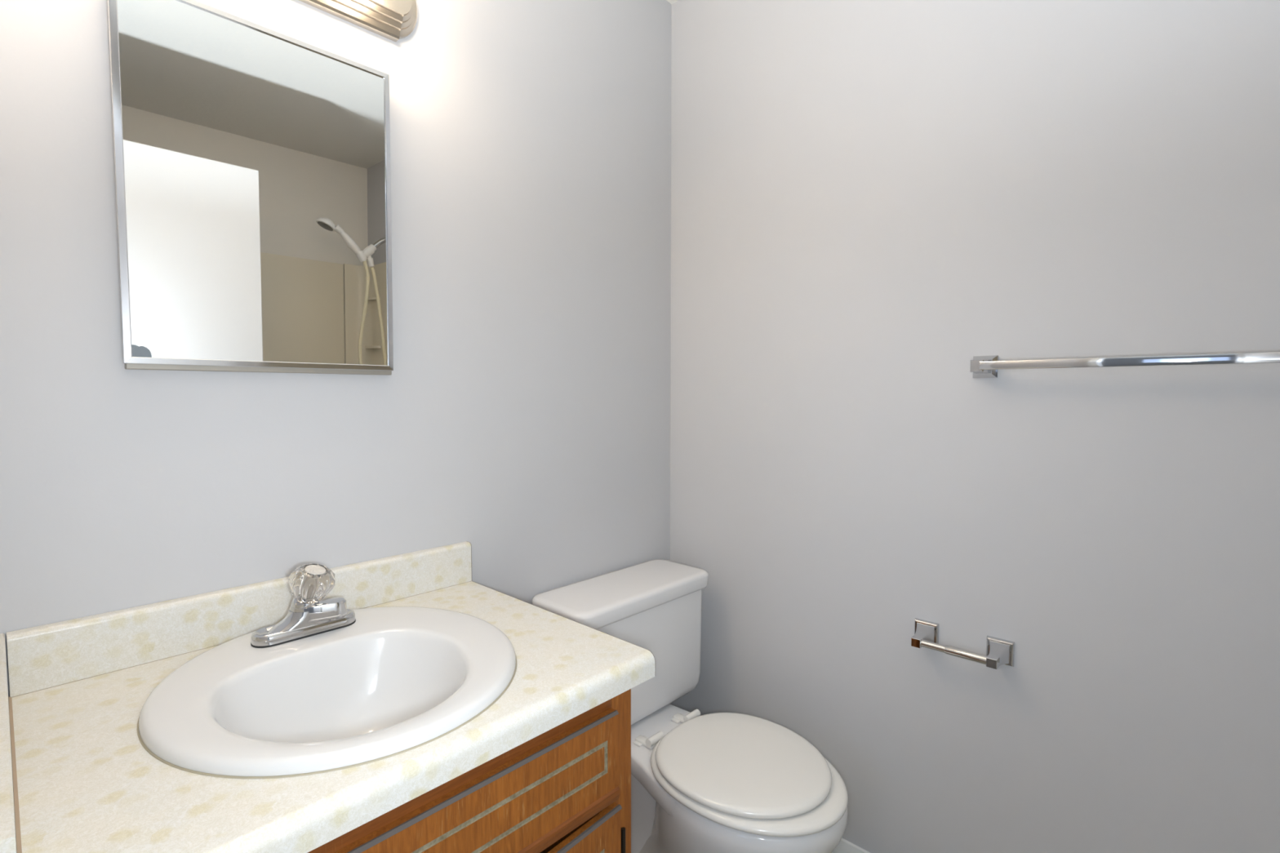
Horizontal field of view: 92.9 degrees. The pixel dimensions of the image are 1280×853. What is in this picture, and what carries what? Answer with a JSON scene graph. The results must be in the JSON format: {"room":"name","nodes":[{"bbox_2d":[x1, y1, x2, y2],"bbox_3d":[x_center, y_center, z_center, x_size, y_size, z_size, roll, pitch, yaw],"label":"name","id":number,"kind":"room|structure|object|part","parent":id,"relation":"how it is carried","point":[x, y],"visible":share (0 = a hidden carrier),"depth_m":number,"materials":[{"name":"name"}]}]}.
{"room":"bathroom","nodes":[
{"label":"bathroom","id":0,"kind":"room"},
{"bbox_2d":[0,0,671,852],"bbox_3d":[-0.448,-0.046,1.407,0.100,2.420,1.681,3,4,43],"label":"wall","id":1,"kind":"structure","parent":0,"point":[522,415],"depth_m":1.28,"materials":[{"name":"paint"}]},
{"bbox_2d":[6,541,471,697],"bbox_3d":[-0.643,0.326,1.129,0.021,0.094,0.734,3,4,43],"label":"backsplash","id":2,"kind":"structure","parent":1,"relation":"attached to","point":[44,656],"depth_m":1.01,"materials":[{"name":"laminate"}]},
{"bbox_2d":[106,0,393,375],"bbox_3d":[-0.651,-0.393,1.075,0.032,0.592,0.423,3,4,43],"label":"mirror","id":3,"kind":"object","parent":1,"relation":"attached to","point":[252,167],"visible":1,"depth_m":1.04,"materials":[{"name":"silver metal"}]},
{"bbox_3d":[-0.656,-0.102,1.097,0.014,0.010,0.418,3,4,43],"label":"rail","id":4,"kind":"part","parent":3,"relation":"part of","materials":[{"name":"silver metal"}]},
{"bbox_2d":[298,0,417,41],"bbox_3d":[-0.605,-0.846,1.008,0.156,0.149,0.566,3,4,43],"label":"vanity light","id":5,"kind":"object","parent":1,"relation":"attached to","point":[393,20],"visible":1,"depth_m":1.19,"materials":[{"name":"silver metal"}]},
{"bbox_2d":[666,0,678,4],"bbox_3d":[-0.410,-1.222,-0.189,2.851,0.100,3.859,3,4,43],"label":"ceiling","id":6,"kind":"structure","parent":0,"point":[671,2],"depth_m":1.83,"materials":[{"name":"paint"}]},
{"bbox_2d":[670,0,1279,852],"bbox_3d":[0.987,-0.032,1.144,2.351,2.420,0.100,3,4,43],"label":"wall","id":7,"kind":"structure","parent":0,"point":[871,200],"depth_m":1.30,"materials":[{"name":"paint"}]},
{"bbox_2d":[831,838,870,852],"bbox_3d":[0.669,1.118,1.427,1.584,0.094,0.013,3,4,43],"label":"baseboard","id":8,"kind":"structure","parent":7,"relation":"attached to","point":[844,846],"depth_m":1.55,"materials":[{"name":"paint"}]},
{"bbox_2d":[911,617,1014,669],"bbox_3d":[0.693,0.479,1.328,0.202,0.052,0.074,3,4,43],"label":"paper holder","id":9,"kind":"object","parent":7,"relation":"attached to","point":[999,651],"visible":1,"depth_m":1.30,"materials":[{"name":"silver metal"}]},
{"bbox_3d":[0.635,0.476,1.376,0.040,0.040,0.066,3,4,43],"label":"post","id":10,"kind":"part","parent":9,"relation":"part of","materials":[{"name":"silver metal"}]},
{"bbox_3d":[0.660,0.475,1.403,0.052,0.052,0.009,3,4,43],"label":"wall plate","id":11,"kind":"part","parent":9,"relation":"part of","materials":[{"name":"silver metal"}]},
{"bbox_3d":[0.745,0.482,1.274,0.040,0.040,0.066,3,4,43],"label":"post","id":12,"kind":"part","parent":9,"relation":"part of","materials":[{"name":"silver metal"}]},
{"bbox_3d":[0.769,0.481,1.300,0.052,0.052,0.009,3,4,43],"label":"wall plate","id":13,"kind":"part","parent":9,"relation":"part of","materials":[{"name":"silver metal"}]},
{"bbox_2d":[969,351,1279,377],"bbox_3d":[0.934,-0.115,1.069,0.649,0.047,0.074,3,4,43],"label":"towel bar","id":14,"kind":"object","parent":7,"relation":"attached to","point":[981,366],"visible":1,"depth_m":1.09,"materials":[{"name":"silver metal"}]},
{"bbox_3d":[0.711,-0.126,1.271,0.029,0.029,0.056,3,4,43],"label":"post","id":15,"kind":"part","parent":14,"relation":"part of","materials":[{"name":"silver metal"}]},
{"bbox_3d":[0.734,-0.127,1.296,0.047,0.047,0.016,3,4,43],"label":"wall plate","id":16,"kind":"part","parent":14,"relation":"part of","materials":[{"name":"silver metal"}]},
{"bbox_3d":[-0.410,1.295,-0.053,2.851,0.100,3.859,3,4,43],"label":"floor","id":17,"kind":"structure","parent":0,"visible":0},
{"bbox_2d":[307,688,631,852],"bbox_3d":[-0.436,0.804,0.944,0.604,0.773,0.714,3,4,43],"label":"vanity cabinet","id":18,"kind":"object","parent":17,"relation":"on","point":[566,788],"visible":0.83,"depth_m":0.86,"materials":[{"name":"brown wood"}]},
{"bbox_2d":[6,541,655,852],"bbox_3d":[-0.439,0.354,0.937,0.583,0.128,0.736,3,4,43],"label":"countertop","id":19,"kind":"structure","parent":18,"relation":"on","point":[85,781],"depth_m":0.82,"materials":[{"name":"laminate"}]},
{"bbox_2d":[0,633,17,852],"bbox_3d":[-0.699,0.364,0.663,0.580,0.118,0.020,3,4,43],"label":"side splash","id":20,"kind":"object","parent":19,"relation":"attached to","point":[7,824],"visible":0.88,"depth_m":0.55,"materials":[{"name":"laminate"}]},
{"bbox_2d":[250,563,355,648],"bbox_3d":[-0.570,0.297,1.041,0.076,0.118,0.164,3,4,43],"label":"faucet","id":21,"kind":"object","parent":19,"relation":"on","point":[309,614],"visible":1,"depth_m":1.03,"materials":[{"name":"silver metal"}]},
{"bbox_3d":[-0.578,0.333,1.052,0.052,0.040,0.163,3,4,43],"label":"plate","id":22,"kind":"part","parent":21,"relation":"part of","materials":[{"name":"silver metal"}]},
{"bbox_3d":[-0.561,0.269,1.045,0.071,0.062,0.072,3,4,43],"label":"knob","id":23,"kind":"part","parent":21,"relation":"part of","materials":[{"name":"clear plastic"}]},
{"bbox_3d":[-0.559,0.319,1.059,0.089,0.029,0.047,-1,3,-23],"label":"spout","id":24,"kind":"part","parent":21,"relation":"part of","materials":[{"name":"silver metal"}]},
{"bbox_2d":[137,606,516,778],"bbox_3d":[-0.448,0.446,0.936,0.530,0.169,0.498,3,4,43],"label":"sink","id":25,"kind":"object","parent":19,"relation":"in","point":[393,681],"visible":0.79,"depth_m":0.94,"materials":[{"name":"white ceramic"}]},
{"bbox_3d":[-0.252,0.604,0.759,0.021,0.027,0.620,3,4,43],"label":"moulding","id":26,"kind":"part","parent":18,"relation":"part of","materials":[{"name":"brown wood"}]},
{"bbox_3d":[-0.136,0.851,0.887,0.018,0.456,0.311,3,4,40],"label":"cabinet door","id":27,"kind":"part","parent":18,"relation":"part of","materials":[{"name":"brown wood"}]},
{"bbox_2d":[532,559,848,852],"bbox_3d":[0.150,0.794,1.473,0.723,0.736,0.502,3,4,43],"label":"toilet","id":28,"kind":"object","parent":17,"relation":"on","point":[715,782],"visible":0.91,"depth_m":1.40,"materials":[{"name":"white ceramic"}]},
{"bbox_3d":[-0.037,0.440,1.629,0.210,0.046,0.502,3,4,43],"label":"tank lid","id":29,"kind":"part","parent":28,"relation":"part of","materials":[{"name":"white ceramic"}]},
{"bbox_3d":[-0.040,0.612,1.642,0.191,0.304,0.474,3,4,43],"label":"tank","id":30,"kind":"part","parent":28,"relation":"part of","materials":[{"name":"white ceramic"}]},
{"bbox_3d":[0.231,0.746,1.363,0.387,0.020,0.357,3,4,43],"label":"seat lid","id":31,"kind":"part","parent":28,"relation":"part of","materials":[{"name":"white plastic"}]}
]}

